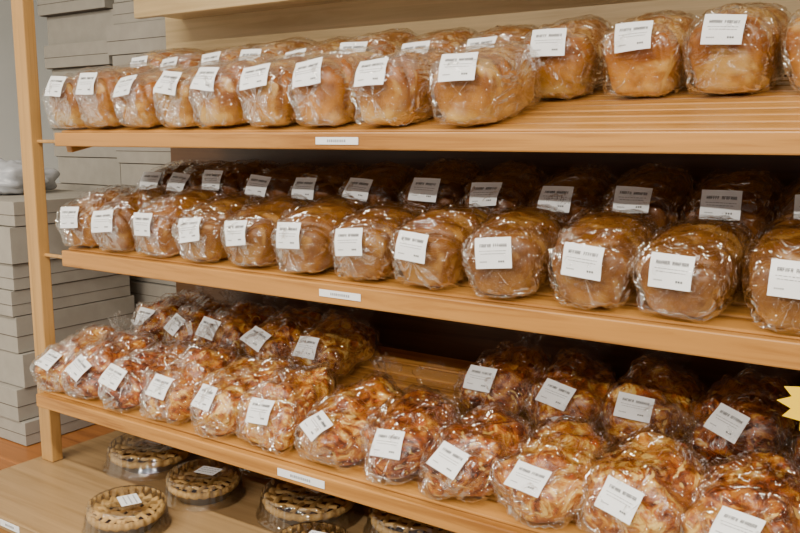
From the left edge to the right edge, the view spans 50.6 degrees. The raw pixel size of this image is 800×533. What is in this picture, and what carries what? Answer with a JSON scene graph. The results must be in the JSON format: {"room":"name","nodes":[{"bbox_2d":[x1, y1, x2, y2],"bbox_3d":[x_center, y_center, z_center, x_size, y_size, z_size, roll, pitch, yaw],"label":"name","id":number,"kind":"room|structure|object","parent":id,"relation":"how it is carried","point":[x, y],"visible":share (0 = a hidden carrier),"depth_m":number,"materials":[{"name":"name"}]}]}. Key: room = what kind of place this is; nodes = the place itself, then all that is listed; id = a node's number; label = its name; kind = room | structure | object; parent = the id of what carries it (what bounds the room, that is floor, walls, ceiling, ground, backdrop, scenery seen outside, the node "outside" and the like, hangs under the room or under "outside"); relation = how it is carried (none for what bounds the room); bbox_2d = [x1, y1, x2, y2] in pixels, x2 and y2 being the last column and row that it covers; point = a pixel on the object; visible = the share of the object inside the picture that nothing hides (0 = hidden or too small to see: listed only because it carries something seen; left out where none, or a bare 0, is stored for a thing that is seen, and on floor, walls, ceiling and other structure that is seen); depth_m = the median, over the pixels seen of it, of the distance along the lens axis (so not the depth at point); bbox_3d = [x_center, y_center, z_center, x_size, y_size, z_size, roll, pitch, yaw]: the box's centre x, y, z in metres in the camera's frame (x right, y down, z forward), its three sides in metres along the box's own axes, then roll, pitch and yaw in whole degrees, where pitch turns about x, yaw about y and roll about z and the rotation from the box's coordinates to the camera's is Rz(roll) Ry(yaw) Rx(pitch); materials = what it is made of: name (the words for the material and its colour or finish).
{"room":"food shop","nodes":[
{"label":"food shop","id":0,"kind":"room"},
{"bbox_2d":[0,0,58,182],"bbox_3d":[-2.977,-0.177,2.112,0.100,2.800,5.050,6,11,34],"label":"wall","id":1,"kind":"structure","parent":0,"point":[10,144],"depth_m":3.79,"materials":[{"name":"white paint"}]},
{"bbox_3d":[-0.454,1.495,0.637,6.000,0.050,5.050,6,11,34],"label":"floor","id":2,"kind":"structure","parent":0,"visible":0},
{"bbox_2d":[0,424,116,469],"bbox_3d":[-1.024,0.753,3.030,1.070,0.680,1.190,6,11,34],"label":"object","id":3,"kind":"object","parent":2,"relation":"on","point":[12,453],"visible":0.02,"depth_m":2.40,"materials":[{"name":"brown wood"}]},
{"bbox_2d":[0,189,135,445],"bbox_3d":[-1.114,0.124,2.615,0.423,0.689,0.418,6,11,34],"label":"cardboard boxes","id":4,"kind":"object","parent":3,"relation":"on","point":[82,298],"visible":0.61,"depth_m":2.41},
{"bbox_2d":[0,158,59,194],"bbox_3d":[-1.214,-0.285,2.633,0.242,0.109,0.288,3,9,17],"label":"crumpled plastic bag","id":5,"kind":"object","parent":4,"relation":"on","point":[11,173],"visible":0.74,"depth_m":2.54,"materials":[{"name":"plastic"}]},
{"bbox_2d":[37,0,124,191],"bbox_3d":[-0.963,-0.487,2.973,0.368,1.788,0.389,6,11,34],"label":"cardboard boxes","id":6,"kind":"object","parent":3,"relation":"on","point":[77,29],"visible":0.12,"depth_m":2.81},
{"bbox_2d":[106,0,175,333],"bbox_3d":[-0.663,-0.448,2.760,0.349,1.775,0.408,6,11,34],"label":"cardboard boxes","id":7,"kind":"object","parent":3,"relation":"on","point":[129,37],"visible":0.12,"depth_m":2.62},
{"bbox_2d":[0,430,378,532],"bbox_3d":[0.184,0.944,1.596,2.505,0.745,0.715,6,11,34],"label":"countertop","id":8,"kind":"structure","parent":2,"relation":"on","point":[38,495],"depth_m":1.89,"materials":[{"name":"laminate"}]},
{"bbox_2d":[0,519,19,532],"bbox_3d":[-0.826,0.549,1.790,0.070,0.014,0.002,6,11,34],"label":"price tag","id":9,"kind":"object","parent":8,"relation":"attached to","point":[3,523],"visible":1,"depth_m":1.79,"materials":[{"name":"paper"}]},
{"bbox_2d":[81,485,171,532],"bbox_3d":[-0.569,0.509,1.760,0.179,0.061,0.179,-8,12,-40],"label":"pie","id":10,"kind":"object","parent":8,"relation":"on","point":[130,513],"visible":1,"depth_m":1.75,"materials":[{"name":"food"}]},
{"bbox_2d":[103,433,200,473],"bbox_3d":[-0.615,0.456,2.097,0.233,0.061,0.233,5,10,30],"label":"pie","id":11,"kind":"object","parent":8,"relation":"on","point":[133,454],"visible":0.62,"depth_m":2.06,"materials":[{"name":"food"}]},
{"bbox_2d":[164,458,244,504],"bbox_3d":[-0.443,0.485,1.910,0.184,0.061,0.184,6,11,35],"label":"pie","id":12,"kind":"object","parent":8,"relation":"on","point":[204,485],"visible":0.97,"depth_m":1.89,"materials":[{"name":"food"}]},
{"bbox_2d":[256,478,363,526],"bbox_3d":[-0.194,0.499,1.824,0.233,0.061,0.233,7,11,38],"label":"pie","id":13,"kind":"object","parent":8,"relation":"on","point":[291,503],"visible":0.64,"depth_m":1.78,"materials":[{"name":"food"}]},
{"bbox_2d":[278,521,348,532],"bbox_3d":[-0.166,0.535,1.592,0.170,0.061,0.170,4,10,21],"label":"pie","id":14,"kind":"object","parent":8,"relation":"on","point":[329,527],"visible":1,"depth_m":1.66,"materials":[{"name":"food"}]},
{"bbox_2d":[363,507,454,532],"bbox_3d":[0.034,0.513,1.733,0.220,0.061,0.220,6,11,35],"label":"pie","id":15,"kind":"object","parent":8,"relation":"on","point":[382,521],"visible":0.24,"depth_m":1.69,"materials":[{"name":"food"}]},
{"bbox_2d":[11,0,799,532],"bbox_3d":[0.238,0.138,1.555,2.490,2.350,0.595,6,11,34],"label":"shelf","id":16,"kind":"object","parent":2,"relation":"on","point":[428,337],"visible":0.28,"depth_m":1.62,"materials":[{"name":"brown wood"}]},
{"bbox_2d":[34,325,118,390],"bbox_3d":[-0.749,0.198,2.014,0.175,0.163,0.255,6,11,33],"label":"bread","id":17,"kind":"object","parent":16,"relation":"on","point":[50,371],"visible":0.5,"depth_m":1.94,"materials":[{"name":"food"}]},
{"bbox_2d":[44,68,117,126],"bbox_3d":[-0.695,-0.388,1.935,0.145,0.146,0.221,6,11,36],"label":"bread loaf","id":18,"kind":"object","parent":16,"relation":"in","point":[66,106],"visible":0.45,"depth_m":1.86,"materials":[{"name":"food"}]},
{"bbox_2d":[60,187,135,245],"bbox_3d":[-0.680,-0.121,1.969,0.154,0.136,0.218,6,10,32],"label":"bread loaf","id":19,"kind":"object","parent":16,"relation":"on","point":[75,219],"visible":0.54,"depth_m":1.90,"materials":[{"name":"food"}]},
{"bbox_2d":[65,332,157,396],"bbox_3d":[-0.657,0.202,1.964,0.174,0.160,0.253,5,10,29],"label":"bread","id":20,"kind":"object","parent":16,"relation":"in","point":[84,373],"visible":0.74,"depth_m":1.90,"materials":[{"name":"food"}]},
{"bbox_2d":[76,66,160,125],"bbox_3d":[-0.604,-0.381,1.876,0.141,0.147,0.223,6,11,35],"label":"bread loaf","id":21,"kind":"object","parent":16,"relation":"in","point":[95,92],"visible":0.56,"depth_m":1.80,"materials":[{"name":"food"}]},
{"bbox_2d":[91,188,175,249],"bbox_3d":[-0.590,-0.112,1.908,0.148,0.141,0.220,5,10,27],"label":"bread loaf","id":22,"kind":"object","parent":16,"relation":"on","point":[113,226],"visible":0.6,"depth_m":1.83,"materials":[{"name":"food"}]},
{"bbox_2d":[98,343,193,408],"bbox_3d":[-0.551,0.207,1.884,0.191,0.180,0.243,5,10,28],"label":"bread","id":23,"kind":"object","parent":16,"relation":"in","point":[125,382],"visible":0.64,"depth_m":1.82,"materials":[{"name":"food"}]},
{"bbox_2d":[113,68,189,126],"bbox_3d":[-0.501,-0.365,1.806,0.139,0.140,0.221,7,11,39],"label":"bread loaf","id":24,"kind":"object","parent":16,"relation":"in","point":[135,96],"visible":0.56,"depth_m":1.73,"materials":[{"name":"food"}]},
{"bbox_2d":[130,51,203,69],"bbox_3d":[-0.558,-0.464,2.088,0.146,0.156,0.227,5,10,31],"label":"bread loaf","id":25,"kind":"object","parent":16,"relation":"on","point":[154,60],"visible":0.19,"depth_m":2.00,"materials":[{"name":"food"}]},
{"bbox_2d":[139,162,204,190],"bbox_3d":[-0.556,-0.198,2.133,0.144,0.145,0.216,6,10,33],"label":"bread loaf","id":26,"kind":"object","parent":16,"relation":"on","point":[159,178],"visible":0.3,"depth_m":2.05,"materials":[{"name":"food"}]},
{"bbox_2d":[134,291,211,344],"bbox_3d":[-0.580,0.108,2.172,0.241,0.184,0.187,-8,12,-41],"label":"bread","id":27,"kind":"object","parent":16,"relation":"in","point":[150,320],"visible":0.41,"depth_m":2.11,"materials":[{"name":"food"}]},
{"bbox_2d":[133,189,222,255],"bbox_3d":[-0.469,-0.100,1.826,0.146,0.144,0.220,6,11,34],"label":"bread loaf","id":28,"kind":"object","parent":16,"relation":"in","point":[155,227],"visible":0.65,"depth_m":1.75,"materials":[{"name":"food"}]},
{"bbox_2d":[160,54,202,70],"bbox_3d":[-0.468,-0.451,2.030,0.141,0.146,0.225,6,11,35],"label":"bread loaf","id":29,"kind":"object","parent":16,"relation":"on","point":[191,62],"visible":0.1,"depth_m":1.94,"materials":[{"name":"food"}]},
{"bbox_2d":[144,346,237,420],"bbox_3d":[-0.442,0.218,1.804,0.183,0.181,0.236,9,12,44],"label":"bread","id":30,"kind":"object","parent":16,"relation":"on","point":[170,393],"visible":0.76,"depth_m":1.74,"materials":[{"name":"food"}]},
{"bbox_2d":[153,63,229,126],"bbox_3d":[-0.398,-0.356,1.739,0.140,0.143,0.224,5,10,31],"label":"bread loaf","id":31,"kind":"object","parent":16,"relation":"in","point":[174,97],"visible":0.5,"depth_m":1.66,"materials":[{"name":"food"}]},
{"bbox_2d":[166,163,232,194],"bbox_3d":[-0.466,-0.189,2.072,0.151,0.142,0.221,7,11,38],"label":"bread loaf","id":32,"kind":"object","parent":16,"relation":"on","point":[178,183],"visible":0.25,"depth_m":1.99,"materials":[{"name":"food"}]},
{"bbox_2d":[164,302,235,348],"bbox_3d":[-0.486,0.131,2.110,0.237,0.148,0.180,-8,12,-43],"label":"bread","id":33,"kind":"object","parent":16,"relation":"on","point":[181,328],"visible":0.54,"depth_m":2.04,"materials":[{"name":"food"}]},
{"bbox_2d":[176,196,262,260],"bbox_3d":[-0.365,-0.085,1.755,0.151,0.134,0.220,5,10,29],"label":"bread loaf","id":34,"kind":"object","parent":16,"relation":"in","point":[200,232],"visible":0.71,"depth_m":1.68,"materials":[{"name":"food"}]},
{"bbox_2d":[201,47,258,66],"bbox_3d":[-0.358,-0.442,1.953,0.145,0.151,0.229,6,11,33],"label":"bread loaf","id":35,"kind":"object","parent":16,"relation":"in","point":[229,56],"visible":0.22,"depth_m":1.86,"materials":[{"name":"food"}]},
{"bbox_2d":[190,56,275,125],"bbox_3d":[-0.308,-0.350,1.673,0.143,0.152,0.221,7,11,37],"label":"bread loaf","id":36,"kind":"object","parent":16,"relation":"on","point":[219,101],"visible":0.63,"depth_m":1.60,"materials":[{"name":"food"}]},
{"bbox_2d":[195,302,277,355],"bbox_3d":[-0.384,0.135,2.042,0.178,0.172,0.224,7,11,38],"label":"bread","id":37,"kind":"object","parent":16,"relation":"on","point":[225,331],"visible":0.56,"depth_m":1.98,"materials":[{"name":"food"}]},
{"bbox_2d":[201,162,278,196],"bbox_3d":[-0.364,-0.181,2.003,0.156,0.146,0.224,7,11,38],"label":"bread loaf","id":38,"kind":"object","parent":16,"relation":"in","point":[232,180],"visible":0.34,"depth_m":1.92,"materials":[{"name":"food"}]},
{"bbox_2d":[191,358,290,434],"bbox_3d":[-0.324,0.241,1.733,0.252,0.165,0.188,-8,12,-42],"label":"bread","id":39,"kind":"object","parent":16,"relation":"on","point":[218,402],"visible":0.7,"depth_m":1.66,"materials":[{"name":"food"}]},
{"bbox_2d":[224,196,310,264],"bbox_3d":[-0.252,-0.075,1.681,0.148,0.132,0.224,6,11,33],"label":"bread loaf","id":40,"kind":"object","parent":16,"relation":"in","point":[250,237],"visible":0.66,"depth_m":1.61,"materials":[{"name":"food"}]},
{"bbox_2d":[239,41,314,60],"bbox_3d":[-0.257,-0.435,1.885,0.144,0.155,0.223,7,11,38],"label":"bread loaf","id":41,"kind":"object","parent":16,"relation":"in","point":[276,51],"visible":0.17,"depth_m":1.81,"materials":[{"name":"food"}]},
{"bbox_2d":[239,54,321,124],"bbox_3d":[-0.204,-0.338,1.604,0.136,0.146,0.227,7,11,36],"label":"bread loaf","id":42,"kind":"object","parent":16,"relation":"in","point":[267,90],"visible":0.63,"depth_m":1.53,"materials":[{"name":"food"}]},
{"bbox_2d":[240,307,324,366],"bbox_3d":[-0.261,0.137,1.955,0.172,0.186,0.234,6,11,34],"label":"bread","id":43,"kind":"object","parent":16,"relation":"in","point":[276,339],"visible":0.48,"depth_m":1.89,"materials":[{"name":"food"}]},
{"bbox_2d":[245,165,321,201],"bbox_3d":[-0.254,-0.167,1.932,0.152,0.142,0.221,6,11,34],"label":"bread loaf","id":44,"kind":"object","parent":16,"relation":"in","point":[276,183],"visible":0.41,"depth_m":1.85,"materials":[{"name":"food"}]},
{"bbox_2d":[239,367,335,450],"bbox_3d":[-0.214,0.249,1.665,0.175,0.165,0.237,5,10,31],"label":"bread","id":45,"kind":"object","parent":16,"relation":"on","point":[272,414],"visible":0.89,"depth_m":1.60,"materials":[{"name":"food"}]},
{"bbox_2d":[277,468,324,488],"bbox_3d":[-0.178,0.379,1.513,0.110,0.014,0.002,6,11,34],"label":"price tag","id":46,"kind":"object","parent":16,"relation":"attached to","point":[281,472],"visible":1,"depth_m":1.51,"materials":[{"name":"paper"}]},
{"bbox_2d":[284,40,352,58],"bbox_3d":[-0.159,-0.423,1.820,0.143,0.151,0.222,6,11,36],"label":"bread loaf","id":47,"kind":"object","parent":16,"relation":"in","point":[325,50],"visible":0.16,"depth_m":1.75,"materials":[{"name":"food"}]},
{"bbox_2d":[276,198,368,271],"bbox_3d":[-0.137,-0.065,1.602,0.150,0.139,0.221,7,11,37],"label":"bread loaf","id":48,"kind":"object","parent":16,"relation":"in","point":[304,238],"visible":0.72,"depth_m":1.53,"materials":[{"name":"food"}]},
{"bbox_2d":[291,165,366,205],"bbox_3d":[-0.141,-0.155,1.859,0.148,0.146,0.220,7,11,38],"label":"bread loaf","id":49,"kind":"object","parent":16,"relation":"in","point":[324,185],"visible":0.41,"depth_m":1.78,"materials":[{"name":"food"}]},
{"bbox_2d":[292,313,375,377],"bbox_3d":[-0.146,0.151,1.879,0.164,0.180,0.229,7,11,39],"label":"bread","id":50,"kind":"object","parent":16,"relation":"on","point":[337,344],"visible":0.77,"depth_m":1.82,"materials":[{"name":"food"}]},
{"bbox_2d":[292,51,381,124],"bbox_3d":[-0.102,-0.328,1.537,0.136,0.148,0.221,6,10,32],"label":"bread loaf","id":51,"kind":"object","parent":16,"relation":"in","point":[324,93],"visible":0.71,"depth_m":1.46,"materials":[{"name":"food"}]},
{"bbox_2d":[316,137,357,144],"bbox_3d":[-0.109,-0.215,1.447,0.092,0.012,0.002,6,11,34],"label":"price tag","id":52,"kind":"object","parent":16,"relation":"attached to","point":[319,140],"visible":1,"depth_m":1.45,"materials":[{"name":"paper"}]},
{"bbox_2d":[319,289,360,300],"bbox_3d":[-0.106,0.050,1.486,0.092,0.012,0.002,6,11,34],"label":"price tag","id":53,"kind":"object","parent":16,"relation":"attached to","point":[322,292],"visible":1,"depth_m":1.49,"materials":[{"name":"paper"}]},
{"bbox_2d":[299,375,401,465],"bbox_3d":[-0.087,0.261,1.561,0.176,0.171,0.246,5,10,31],"label":"bread","id":54,"kind":"object","parent":16,"relation":"on","point":[334,434],"visible":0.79,"depth_m":1.51,"materials":[{"name":"food"}]},
{"bbox_2d":[332,205,425,278],"bbox_3d":[-0.026,-0.050,1.532,0.145,0.131,0.226,7,11,37],"label":"bread loaf","id":55,"kind":"object","parent":16,"relation":"in","point":[363,246],"visible":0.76,"depth_m":1.46,"materials":[{"name":"food"}]},
{"bbox_2d":[339,32,419,58],"bbox_3d":[-0.039,-0.412,1.735,0.148,0.159,0.226,6,10,32],"label":"bread loaf","id":56,"kind":"object","parent":16,"relation":"in","point":[387,44],"visible":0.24,"depth_m":1.66,"materials":[{"name":"food"}]},
{"bbox_2d":[341,164,419,209],"bbox_3d":[-0.035,-0.147,1.783,0.147,0.149,0.219,5,10,29],"label":"bread loaf","id":57,"kind":"object","parent":16,"relation":"in","point":[382,185],"visible":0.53,"depth_m":1.71,"materials":[{"name":"food"}]},
{"bbox_2d":[353,52,441,124],"bbox_3d":[0.014,-0.311,1.456,0.144,0.139,0.222,7,11,37],"label":"bread loaf","id":58,"kind":"object","parent":16,"relation":"in","point":[398,90],"visible":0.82,"depth_m":1.39,"materials":[{"name":"food"}]},
{"bbox_2d":[364,390,457,478],"bbox_3d":[0.023,0.268,1.498,0.184,0.173,0.231,0,9,2],"label":"bread","id":59,"kind":"object","parent":16,"relation":"in","point":[399,440],"visible":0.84,"depth_m":1.44,"materials":[{"name":"food"}]},
{"bbox_2d":[396,31,477,56],"bbox_3d":[0.082,-0.397,1.663,0.151,0.152,0.226,5,10,31],"label":"bread loaf","id":60,"kind":"object","parent":16,"relation":"in","point":[444,42],"visible":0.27,"depth_m":1.60,"materials":[{"name":"food"}]},
{"bbox_2d":[394,208,492,286],"bbox_3d":[0.084,-0.040,1.455,0.147,0.135,0.223,7,11,38],"label":"bread loaf","id":61,"kind":"object","parent":16,"relation":"in","point":[430,249],"visible":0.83,"depth_m":1.38,"materials":[{"name":"food"}]},
{"bbox_2d":[403,160,486,212],"bbox_3d":[0.097,-0.139,1.694,0.150,0.157,0.217,5,10,28],"label":"bread loaf","id":62,"kind":"object","parent":16,"relation":"in","point":[445,184],"visible":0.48,"depth_m":1.62,"materials":[{"name":"food"}]},
{"bbox_2d":[425,405,532,496],"bbox_3d":[0.133,0.279,1.426,0.171,0.174,0.242,8,12,41],"label":"bread","id":63,"kind":"object","parent":16,"relation":"in","point":[463,461],"visible":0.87,"depth_m":1.36,"materials":[{"name":"food"}]},
{"bbox_2d":[432,46,535,124],"bbox_3d":[0.142,-0.298,1.374,0.146,0.142,0.224,5,10,27],"label":"bread loaf","id":64,"kind":"object","parent":16,"relation":"in","point":[482,85],"visible":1,"depth_m":1.30,"materials":[{"name":"food"}]},
{"bbox_2d":[459,28,533,52],"bbox_3d":[0.196,-0.383,1.582,0.148,0.149,0.224,6,11,34],"label":"bread loaf","id":65,"kind":"object","parent":16,"relation":"in","point":[506,36],"visible":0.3,"depth_m":1.51,"materials":[{"name":"food"}]},
{"bbox_2d":[458,345,551,417],"bbox_3d":[0.212,0.191,1.641,0.162,0.180,0.239,6,11,33],"label":"bread","id":66,"kind":"object","parent":16,"relation":"on","point":[505,378],"visible":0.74,"depth_m":1.57,"materials":[{"name":"food"}]},
{"bbox_2d":[464,164,549,216],"bbox_3d":[0.209,-0.124,1.619,0.150,0.154,0.214,7,12,40],"label":"bread loaf","id":67,"kind":"object","parent":16,"relation":"in","point":[511,187],"visible":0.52,"depth_m":1.55,"materials":[{"name":"food"}]},
{"bbox_2d":[466,208,565,295],"bbox_3d":[0.197,-0.029,1.381,0.152,0.141,0.222,5,10,28],"label":"bread loaf","id":68,"kind":"object","parent":16,"relation":"in","point":[511,254],"visible":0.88,"depth_m":1.30,"materials":[{"name":"food"}]},
{"bbox_2d":[493,420,607,522],"bbox_3d":[0.255,0.302,1.340,0.182,0.153,0.234,7,11,39],"label":"bread","id":69,"kind":"object","parent":16,"relation":"in","point":[548,481],"visible":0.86,"depth_m":1.29,"materials":[{"name":"food"}]},
{"bbox_2d":[523,19,611,97],"bbox_3d":[0.304,-0.372,1.509,0.151,0.153,0.221,5,10,31],"label":"bread loaf","id":70,"kind":"object","parent":16,"relation":"in","point":[568,58],"visible":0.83,"depth_m":1.44,"materials":[{"name":"food"}]},
{"bbox_2d":[527,351,617,429],"bbox_3d":[0.321,0.207,1.567,0.183,0.168,0.243,3,9,20],"label":"bread","id":71,"kind":"object","parent":16,"relation":"in","point":[576,388],"visible":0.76,"depth_m":1.50,"materials":[{"name":"food"}]},
{"bbox_2d":[531,167,617,229],"bbox_3d":[0.322,-0.112,1.544,0.147,0.151,0.215,6,10,32],"label":"bread loaf","id":72,"kind":"object","parent":16,"relation":"in","point":[574,194],"visible":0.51,"depth_m":1.47,"materials":[{"name":"food"}]},
{"bbox_2d":[552,211,656,305],"bbox_3d":[0.317,-0.018,1.300,0.149,0.145,0.221,5,10,31],"label":"bread loaf","id":73,"kind":"object","parent":16,"relation":"in","point":[595,260],"visible":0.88,"depth_m":1.23,"materials":[{"name":"food"}]},
{"bbox_2d":[583,432,705,532],"bbox_3d":[0.368,0.303,1.266,0.181,0.179,0.236,6,11,36],"label":"bread","id":74,"kind":"object","parent":16,"relation":"in","point":[646,485],"visible":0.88,"depth_m":1.21,"materials":[{"name":"food"}]},
{"bbox_2d":[602,166,693,237],"bbox_3d":[0.435,-0.101,1.468,0.150,0.158,0.218,6,11,34],"label":"bread loaf","id":75,"kind":"object","parent":16,"relation":"in","point":[662,196],"visible":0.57,"depth_m":1.40,"materials":[{"name":"food"}]},
{"bbox_2d":[604,15,697,95],"bbox_3d":[0.431,-0.359,1.423,0.150,0.151,0.226,8,12,41],"label":"bread loaf","id":76,"kind":"object","parent":16,"relation":"in","point":[646,56],"visible":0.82,"depth_m":1.35,"materials":[{"name":"food"}]},
{"bbox_2d":[602,358,702,448],"bbox_3d":[0.447,0.222,1.484,0.179,0.171,0.229,5,10,27],"label":"bread","id":77,"kind":"object","parent":16,"relation":"in","point":[653,397],"visible":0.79,"depth_m":1.43,"materials":[{"name":"food"}]},
{"bbox_2d":[636,220,752,316],"bbox_3d":[0.430,-0.004,1.225,0.148,0.136,0.218,7,11,38],"label":"bread loaf","id":78,"kind":"object","parent":16,"relation":"in","point":[693,268],"visible":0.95,"depth_m":1.16,"materials":[{"name":"food"}]},
{"bbox_2d":[685,173,782,249],"bbox_3d":[0.549,-0.086,1.389,0.150,0.151,0.217,6,11,33],"label":"bread loaf","id":79,"kind":"object","parent":16,"relation":"in","point":[750,202],"visible":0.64,"depth_m":1.31,"materials":[{"name":"food"}]},
{"bbox_2d":[688,7,790,93],"bbox_3d":[0.545,-0.348,1.349,0.152,0.152,0.223,6,11,33],"label":"bread loaf","id":80,"kind":"object","parent":16,"relation":"in","point":[738,50],"visible":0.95,"depth_m":1.28,"materials":[{"name":"food"}]},
{"bbox_2d":[682,452,799,532],"bbox_3d":[0.491,0.319,1.177,0.187,0.178,0.247,6,11,36],"label":"bread","id":81,"kind":"object","parent":16,"relation":"in","point":[759,492],"visible":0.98,"depth_m":1.15,"materials":[{"name":"food"}]},
{"bbox_2d":[692,375,795,466],"bbox_3d":[0.571,0.233,1.403,0.168,0.169,0.238,6,11,35],"label":"bread","id":82,"kind":"object","parent":16,"relation":"in","point":[735,419],"visible":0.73,"depth_m":1.34,"materials":[{"name":"food"}]},
{"bbox_2d":[749,219,799,329],"bbox_3d":[0.547,0.005,1.144,0.149,0.144,0.219,6,10,32],"label":"bread loaf","id":83,"kind":"object","parent":16,"relation":"in","point":[774,263],"visible":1,"depth_m":1.09,"materials":[{"name":"food"}]},
{"bbox_2d":[776,182,799,223],"bbox_3d":[0.660,-0.072,1.314,0.148,0.147,0.222,6,11,33],"label":"bread loaf","id":84,"kind":"object","parent":16,"relation":"in","point":[789,209],"visible":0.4,"depth_m":1.27,"materials":[{"name":"food"}]},
{"bbox_2d":[777,386,799,430],"bbox_3d":[0.552,0.179,1.052,0.156,0.088,0.002,6,11,34],"label":"sign","id":85,"kind":"object","parent":16,"relation":"attached to","point":[793,402],"visible":1,"depth_m":1.08,"materials":[{"name":"yellow paper"}]},
{"bbox_2d":[785,16,799,87],"bbox_3d":[0.660,-0.332,1.275,0.146,0.142,0.220,8,12,40],"label":"bread loaf","id":86,"kind":"object","parent":16,"relation":"in","point":[792,43],"visible":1,"depth_m":1.23,"materials":[{"name":"food"}]},
{"bbox_2d":[792,434,799,473],"bbox_3d":[0.696,0.247,1.313,0.169,0.162,0.232,7,11,37],"label":"bread","id":87,"kind":"object","parent":16,"relation":"in","point":[796,453],"visible":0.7,"depth_m":1.28,"materials":[{"name":"food"}]}
]}

